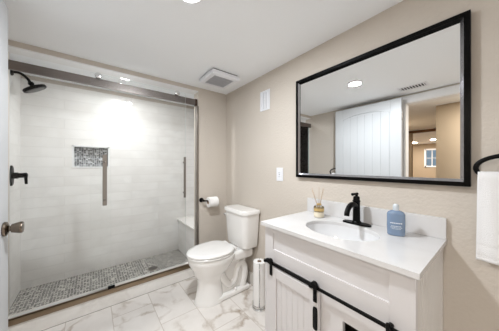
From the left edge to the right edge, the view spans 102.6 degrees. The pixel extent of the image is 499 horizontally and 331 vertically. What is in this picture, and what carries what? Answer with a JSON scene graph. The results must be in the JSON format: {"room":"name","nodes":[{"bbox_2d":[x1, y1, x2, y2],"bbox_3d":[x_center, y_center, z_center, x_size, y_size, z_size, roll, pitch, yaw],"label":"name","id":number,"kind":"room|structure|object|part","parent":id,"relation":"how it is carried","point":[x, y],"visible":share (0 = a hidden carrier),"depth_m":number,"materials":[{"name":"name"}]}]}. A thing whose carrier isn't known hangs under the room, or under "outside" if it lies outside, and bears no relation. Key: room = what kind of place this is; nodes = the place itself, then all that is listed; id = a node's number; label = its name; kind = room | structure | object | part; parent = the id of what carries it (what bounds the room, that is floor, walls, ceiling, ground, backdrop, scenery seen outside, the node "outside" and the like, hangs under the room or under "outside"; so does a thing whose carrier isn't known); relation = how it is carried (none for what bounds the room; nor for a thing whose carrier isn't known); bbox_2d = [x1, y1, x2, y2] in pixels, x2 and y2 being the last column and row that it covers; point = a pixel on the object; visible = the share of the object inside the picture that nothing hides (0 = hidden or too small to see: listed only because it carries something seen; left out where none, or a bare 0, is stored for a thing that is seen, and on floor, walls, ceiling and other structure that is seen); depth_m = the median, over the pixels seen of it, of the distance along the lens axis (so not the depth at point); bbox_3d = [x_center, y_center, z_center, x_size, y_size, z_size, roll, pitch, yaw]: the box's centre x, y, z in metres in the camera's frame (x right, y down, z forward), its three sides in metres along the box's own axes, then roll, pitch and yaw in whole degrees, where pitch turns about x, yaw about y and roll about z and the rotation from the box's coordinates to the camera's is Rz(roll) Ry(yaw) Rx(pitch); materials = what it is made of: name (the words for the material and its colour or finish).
{"room":"bathroom","nodes":[
{"label":"bathroom","id":0,"kind":"room"},
{"bbox_2d":[8,51,8,315],"bbox_3d":[-0.695,0.172,0.011,0.120,2.085,3.574,0,0,-38],"label":"wall","id":1,"kind":"structure","parent":0,"point":[8,51],"depth_m":1.44,"materials":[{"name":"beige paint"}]},
{"bbox_2d":[0,0,24,330],"bbox_3d":[-0.982,0.195,0.716,0.105,2.020,0.838,0,0,-38],"label":"door","id":2,"kind":"structure","parent":1,"relation":"in","point":[5,228],"depth_m":0.98,"materials":[{"name":"white paint"}]},
{"bbox_3d":[-1.180,0.313,1.001,0.067,0.072,0.072,0,0,-38],"label":"knob","id":3,"kind":"part","parent":2,"relation":"part of","materials":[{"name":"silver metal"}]},
{"bbox_2d":[9,70,20,308],"bbox_3d":[-2.053,0.172,1.666,0.100,2.085,0.706,0,0,-38],"label":"wall","id":4,"kind":"structure","parent":0,"point":[15,80],"depth_m":1.75,"materials":[{"name":"white tile"}]},
{"bbox_2d":[9,165,27,185],"bbox_3d":[-1.955,0.085,1.702,0.098,0.172,0.086,0,0,-38],"label":"shower valve","id":5,"kind":"object","parent":4,"relation":"attached to","point":[12,175],"visible":1,"depth_m":1.68,"materials":[{"name":"black metal"}]},
{"bbox_3d":[-1.990,0.085,1.675,0.010,0.172,0.086,0,0,-38],"label":"plate","id":6,"kind":"part","parent":5,"relation":"part of","materials":[{"name":"black metal"}]},
{"bbox_3d":[-1.951,0.085,1.705,0.088,0.052,0.052,0,0,-38],"label":"stem","id":7,"kind":"part","parent":5,"relation":"part of","materials":[{"name":"black metal"}]},
{"bbox_2d":[10,70,46,92],"bbox_3d":[-1.914,-0.721,1.741,0.211,0.191,0.164,0,0,-38],"label":"shower","id":8,"kind":"object","parent":4,"relation":"attached to","point":[32,88],"visible":0.96,"depth_m":1.72,"materials":[{"name":"black metal"}]},
{"bbox_3d":[-1.945,-0.759,1.710,0.111,0.080,0.021,0,0,-38],"label":"arm","id":9,"kind":"part","parent":8,"relation":"part of","materials":[{"name":"black metal"}]},
{"bbox_2d":[8,39,197,90],"bbox_3d":[-1.209,-0.851,1.809,1.526,0.038,0.115,0,0,-38],"label":"wall","id":10,"kind":"structure","parent":0,"point":[10,42],"depth_m":1.66,"materials":[{"name":"beige paint"}]},
{"bbox_2d":[8,45,197,94],"bbox_3d":[-1.163,-0.828,1.848,1.406,0.009,0.115,0,0,-38],"label":"trim","id":11,"kind":"structure","parent":10,"relation":"attached to","point":[15,50],"depth_m":1.70,"materials":[{"name":"white paint"}]},
{"bbox_2d":[21,78,193,289],"bbox_3d":[-1.523,0.193,2.465,1.720,2.045,0.100,0,0,-38],"label":"wall","id":12,"kind":"structure","parent":0,"point":[68,232],"depth_m":2.25,"materials":[{"name":"white tile"}]},
{"bbox_2d":[72,145,109,167],"bbox_3d":[-1.777,-0.096,2.253,0.326,0.246,0.091,0,0,-38],"label":"wall niche","id":13,"kind":"object","parent":12,"relation":"attached to","point":[83,156],"visible":1,"depth_m":2.26,"materials":[{"name":"tile"}]},
{"bbox_2d":[21,75,193,108],"bbox_3d":[-1.524,-0.850,2.467,1.720,0.040,0.096,0,0,-38],"label":"trim","id":14,"kind":"structure","parent":12,"relation":"attached to","point":[28,76],"depth_m":2.28,"materials":[{"name":"beige paint"}]},
{"bbox_2d":[9,250,264,330],"bbox_3d":[-0.145,1.228,0.826,1.989,0.095,4.180,0,0,-38],"label":"floor","id":15,"kind":"structure","parent":0,"point":[172,307],"depth_m":1.71,"materials":[{"name":"stone"}]},
{"bbox_2d":[8,262,193,330],"bbox_3d":[-1.139,1.140,1.818,1.406,0.150,0.072,0,0,-38],"label":"shower curb","id":16,"kind":"object","parent":15,"relation":"on","point":[41,323],"visible":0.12,"depth_m":1.67,"materials":[{"name":"stone"}]},
{"bbox_2d":[8,264,190,326],"bbox_3d":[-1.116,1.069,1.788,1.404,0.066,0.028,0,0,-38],"label":"track","id":17,"kind":"object","parent":16,"relation":"attached to","point":[111,289],"visible":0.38,"depth_m":1.64,"materials":[{"name":"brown metal"}]},
{"bbox_2d":[42,276,193,330],"bbox_3d":[-1.116,1.214,1.789,1.404,0.002,0.002,0,0,-38],"label":"trim","id":18,"kind":"structure","parent":16,"relation":"attached to","point":[193,276],"depth_m":1.72,"materials":[{"name":"grey tile"}]},
{"bbox_2d":[148,266,157,270],"bbox_3d":[-1.108,1.178,2.295,0.110,0.006,0.110,0,0,-38],"label":"shower drain","id":19,"kind":"object","parent":15,"relation":"on","point":[151,268],"visible":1,"depth_m":2.28,"materials":[{"name":"silver metal"}]},
{"bbox_2d":[177,216,193,256],"bbox_3d":[-0.730,0.958,2.640,0.254,0.443,0.600,0,0,-38],"label":"shower bench","id":20,"kind":"object","parent":15,"relation":"on","point":[190,219],"visible":0.43,"depth_m":2.62,"materials":[{"name":"white tile"}]},
{"bbox_3d":[-0.730,0.750,2.640,0.254,0.026,0.600,0,0,-38],"label":"seat","id":21,"kind":"part","parent":20,"relation":"part of","materials":[{"name":"stone"}]},
{"bbox_2d":[187,204,259,307],"bbox_3d":[-0.269,0.822,1.891,0.648,0.787,0.392,0,0,-38],"label":"toilet","id":22,"kind":"object","parent":15,"relation":"on","point":[220,269],"visible":1,"depth_m":1.85,"materials":[{"name":"white ceramic"}]},
{"bbox_3d":[-0.359,0.789,1.820,0.414,0.016,0.348,0,0,-38],"label":"seat","id":23,"kind":"part","parent":22,"relation":"part of","materials":[{"name":"white plastic"}]},
{"bbox_3d":[-0.358,0.764,1.822,0.422,0.025,0.352,0,0,-38],"label":"lid","id":24,"kind":"part","parent":22,"relation":"part of","materials":[{"name":"white plastic"}]},
{"bbox_3d":[-0.348,1.008,1.829,0.434,0.414,0.338,0,0,-38],"label":"bowl","id":25,"kind":"part","parent":22,"relation":"part of","materials":[{"name":"white ceramic"}]},
{"bbox_3d":[-0.091,0.448,2.030,0.198,0.039,0.392,0,0,-38],"label":"tank lid","id":26,"kind":"part","parent":22,"relation":"part of","materials":[{"name":"white ceramic"}]},
{"bbox_3d":[-0.088,0.634,2.033,0.183,0.330,0.370,0,0,-38],"label":"tank","id":27,"kind":"part","parent":22,"relation":"part of","materials":[{"name":"white ceramic"}]},
{"bbox_2d":[252,258,264,311],"bbox_3d":[0.085,1.008,1.717,0.128,0.415,0.128,0,0,-38],"label":"stand","id":28,"kind":"object","parent":15,"relation":"on","point":[253,306],"visible":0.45,"depth_m":1.66,"materials":[{"name":"silver metal"}]},
{"bbox_2d":[253,295,264,308],"bbox_3d":[0.085,1.152,1.717,0.104,0.094,0.104,0,0,-38],"label":"paper roll","id":29,"kind":"object","parent":28,"relation":"on","point":[255,300],"visible":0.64,"depth_m":1.67,"materials":[{"name":"paper"}]},
{"bbox_2d":[253,284,264,297],"bbox_3d":[0.085,1.057,1.717,0.104,0.094,0.104,0,0,-38],"label":"paper roll","id":30,"kind":"object","parent":29,"relation":"on","point":[255,288],"visible":0.57,"depth_m":1.67,"materials":[{"name":"paper"}]},
{"bbox_2d":[253,273,264,286],"bbox_3d":[0.085,0.963,1.717,0.104,0.094,0.104,0,0,-38],"label":"paper roll","id":31,"kind":"object","parent":30,"relation":"on","point":[255,277],"visible":0.53,"depth_m":1.67,"materials":[{"name":"paper"}]},
{"bbox_2d":[253,258,264,274],"bbox_3d":[0.085,0.868,1.717,0.104,0.094,0.104,0,0,-38],"label":"paper roll","id":32,"kind":"object","parent":31,"relation":"on","point":[256,262],"visible":0.86,"depth_m":1.68,"materials":[{"name":"paper"}]},
{"bbox_2d":[264,226,442,330],"bbox_3d":[0.483,0.787,1.062,0.502,0.855,0.722,0,0,-38],"label":"vanity cabinet","id":33,"kind":"object","parent":15,"relation":"on","point":[309,286],"visible":0.82,"depth_m":0.88,"materials":[{"name":"white paint"}]},
{"bbox_3d":[0.221,0.843,1.032,0.020,0.535,0.312,0,0,-38],"label":"door","id":34,"kind":"part","parent":33,"relation":"part of","materials":[{"name":"white paint"}]},
{"bbox_3d":[0.298,0.698,0.912,0.005,0.104,0.023,0,0,-38],"label":"door pull","id":35,"kind":"part","parent":33,"relation":"part of","materials":[{"name":"black metal"}]},
{"bbox_3d":[0.304,0.560,0.916,0.007,0.014,0.701,0,0,-38],"label":"rail","id":36,"kind":"part","parent":33,"relation":"part of","materials":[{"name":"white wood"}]},
{"bbox_2d":[261,198,446,279],"bbox_3d":[0.491,0.301,1.071,0.483,0.117,0.752,0,0,-38],"label":"countertop","id":37,"kind":"structure","parent":33,"relation":"on","point":[411,255],"depth_m":0.93,"materials":[{"name":"white stone"}]},
{"bbox_2d":[312,188,323,217],"bbox_3d":[0.454,0.241,1.326,0.077,0.197,0.066,0,0,15],"label":"reed diffuser","id":38,"kind":"object","parent":37,"relation":"on","point":[318,211],"visible":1,"depth_m":1.30,"materials":[{"name":"clear glass"}]},
{"bbox_2d":[307,224,378,240],"bbox_3d":[0.479,0.427,1.067,0.297,0.132,0.392,0,0,-38],"label":"sink basin","id":39,"kind":"object","parent":37,"relation":"in","point":[337,231],"visible":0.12,"depth_m":1.19,"materials":[{"name":"white ceramic"}]},
{"bbox_2d":[343,192,371,226],"bbox_3d":[0.580,0.248,1.130,0.155,0.182,0.156,0,0,-38],"label":"faucet","id":40,"kind":"object","parent":37,"relation":"on","point":[355,204],"visible":1,"depth_m":1.14,"materials":[{"name":"black metal"}]},
{"bbox_3d":[0.569,0.241,1.121,0.127,0.072,0.030,0,0,-38],"label":"spout","id":41,"kind":"part","parent":40,"relation":"part of","materials":[{"name":"black metal"}]},
{"bbox_3d":[0.621,0.335,1.162,0.052,0.010,0.156,0,0,-38],"label":"plate","id":42,"kind":"part","parent":40,"relation":"part of","materials":[{"name":"black metal"}]},
{"bbox_2d":[387,204,405,236],"bbox_3d":[0.718,0.264,0.981,0.075,0.152,0.053,0,0,33],"label":"soap bottle","id":43,"kind":"object","parent":37,"relation":"on","point":[396,219],"visible":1,"depth_m":0.96,"materials":[{"name":"blue plastic"}]},
{"bbox_3d":[0.723,0.787,0.804,0.442,0.855,0.020,0,0,-38],"label":"panel","id":44,"kind":"part","parent":33,"relation":"part of","materials":[{"name":"white wood"}]},
{"bbox_2d":[4,0,402,106],"bbox_3d":[-0.182,-0.910,0.873,1.989,0.080,4.300,0,0,-38],"label":"ceiling","id":45,"kind":"structure","parent":0,"point":[179,41],"depth_m":1.30,"materials":[{"name":"white paint"}]},
{"bbox_2d":[182,0,201,3],"bbox_3d":[-0.302,-0.865,1.002,0.148,0.010,0.148,0,0,-38],"label":"recessed light","id":46,"kind":"object","parent":45,"relation":"in","point":[185,1],"visible":1,"depth_m":1.05,"materials":[{"name":"white plastic"}]},
{"bbox_2d":[199,68,238,88],"bbox_3d":[-0.298,-0.844,1.963,0.286,0.052,0.288,0,0,-38],"label":"exhaust fan","id":47,"kind":"object","parent":45,"relation":"attached to","point":[215,77],"visible":1,"depth_m":1.91,"materials":[{"name":"white plastic"}]},
{"bbox_2d":[205,75,232,87],"bbox_3d":[-0.298,-0.840,1.963,0.210,0.036,0.212,0,0,-38],"label":"grille","id":48,"kind":"object","parent":47,"relation":"attached to","point":[218,81],"depth_m":1.96,"materials":[{"name":"grey plastic"}]},
{"bbox_2d":[194,88,225,245],"bbox_3d":[-0.465,0.172,2.391,0.363,2.085,0.115,0,0,-38],"label":"wall","id":49,"kind":"structure","parent":0,"point":[212,105],"depth_m":2.33,"materials":[{"name":"beige paint"}]},
{"bbox_2d":[8,59,196,106],"bbox_3d":[-1.138,-0.699,1.808,1.392,0.076,0.034,0,0,-38],"label":"header rail","id":50,"kind":"object","parent":49,"relation":"attached to","point":[12,65],"visible":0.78,"depth_m":1.66,"materials":[{"name":"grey metal"}]},
{"bbox_2d":[90,72,185,291],"bbox_3d":[-0.984,0.132,1.871,0.794,1.807,0.083,0,0,-38],"label":"door","id":51,"kind":"structure","parent":50,"relation":"hanging from","point":[98,75],"depth_m":1.67,"materials":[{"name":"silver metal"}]},
{"bbox_3d":[-1.204,0.122,1.664,0.030,0.422,0.010,0,0,-38],"label":"handle","id":52,"kind":"part","parent":51,"relation":"part of","materials":[{"name":"silver metal"}]},
{"bbox_3d":[-0.673,0.122,2.080,0.022,0.422,0.010,0,0,-38],"label":"handle","id":53,"kind":"part","parent":51,"relation":"part of","materials":[{"name":"silver metal"}]},
{"bbox_2d":[195,106,198,245],"bbox_3d":[-0.587,0.199,2.235,0.022,1.719,0.048,0,0,-38],"label":"jamb","id":54,"kind":"object","parent":49,"relation":"attached to","point":[196,107],"visible":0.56,"depth_m":2.22,"materials":[{"name":"silver metal"}]},
{"bbox_2d":[226,0,498,330],"bbox_3d":[0.783,0.203,1.173,0.100,2.145,3.582,0,0,-38],"label":"wall","id":55,"kind":"structure","parent":0,"point":[258,143],"depth_m":1.12,"materials":[{"name":"beige paint"}]},
{"bbox_2d":[247,270,252,284],"bbox_3d":[0.079,1.155,1.981,0.012,0.120,1.202,0,0,-38],"label":"baseboard","id":56,"kind":"structure","parent":55,"relation":"attached to","point":[250,274],"depth_m":2.06,"materials":[{"name":"wood"}]},
{"bbox_2d":[260,89,269,111],"bbox_3d":[0.147,-0.616,1.896,0.010,0.187,0.130,0,0,-38],"label":"air vent","id":57,"kind":"object","parent":55,"relation":"in","point":[265,95],"visible":1,"depth_m":1.89,"materials":[{"name":"white plastic"}]},
{"bbox_2d":[276,168,282,180],"bbox_3d":[0.263,0.077,1.748,0.010,0.116,0.075,0,0,-38],"label":"wall outlet","id":58,"kind":"object","parent":55,"relation":"attached to","point":[279,171],"visible":1,"depth_m":1.74,"materials":[{"name":"white plastic"}]},
{"bbox_2d":[307,198,446,239],"bbox_3d":[0.673,0.291,1.214,0.019,0.097,0.751,0,0,-38],"label":"backsplash","id":59,"kind":"structure","parent":55,"relation":"attached to","point":[432,226],"depth_m":1.11,"materials":[{"name":"white stone"}]},
{"bbox_2d":[296,9,470,186],"bbox_3d":[0.662,-0.286,1.221,0.028,0.754,0.928,0,0,-38],"label":"wall mirror","id":60,"kind":"object","parent":55,"relation":"attached to","point":[399,110],"visible":1,"depth_m":1.07,"materials":[{"name":"black paint"}]},
{"bbox_2d":[473,154,498,174],"bbox_3d":[1.002,0.001,0.761,0.062,0.134,0.201,0,0,-38],"label":"towel ring","id":61,"kind":"object","parent":55,"relation":"attached to","point":[478,163],"visible":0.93,"depth_m":0.80,"materials":[{"name":"black metal"}]},
{"bbox_2d":[476,171,498,264],"bbox_3d":[0.980,0.200,0.751,0.061,0.354,0.173,0,0,-38],"label":"towel","id":62,"kind":"object","parent":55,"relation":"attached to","point":[487,229],"visible":1,"depth_m":0.78,"materials":[{"name":"white fabric"}]},
{"bbox_3d":[-0.459,0.389,2.275,0.209,0.052,0.074,0,0,-38],"label":"toilet paper holder","id":63,"kind":"object","parent":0,"visible":0},
{"bbox_2d":[206,196,218,206],"bbox_3d":[-0.421,0.411,2.266,0.108,0.114,0.114,0,0,-38],"label":"toilet paper roll","id":64,"kind":"object","parent":63,"relation":"hanging from","point":[212,201],"visible":0.98,"depth_m":2.23,"materials":[{"name":"paper"}]}
]}

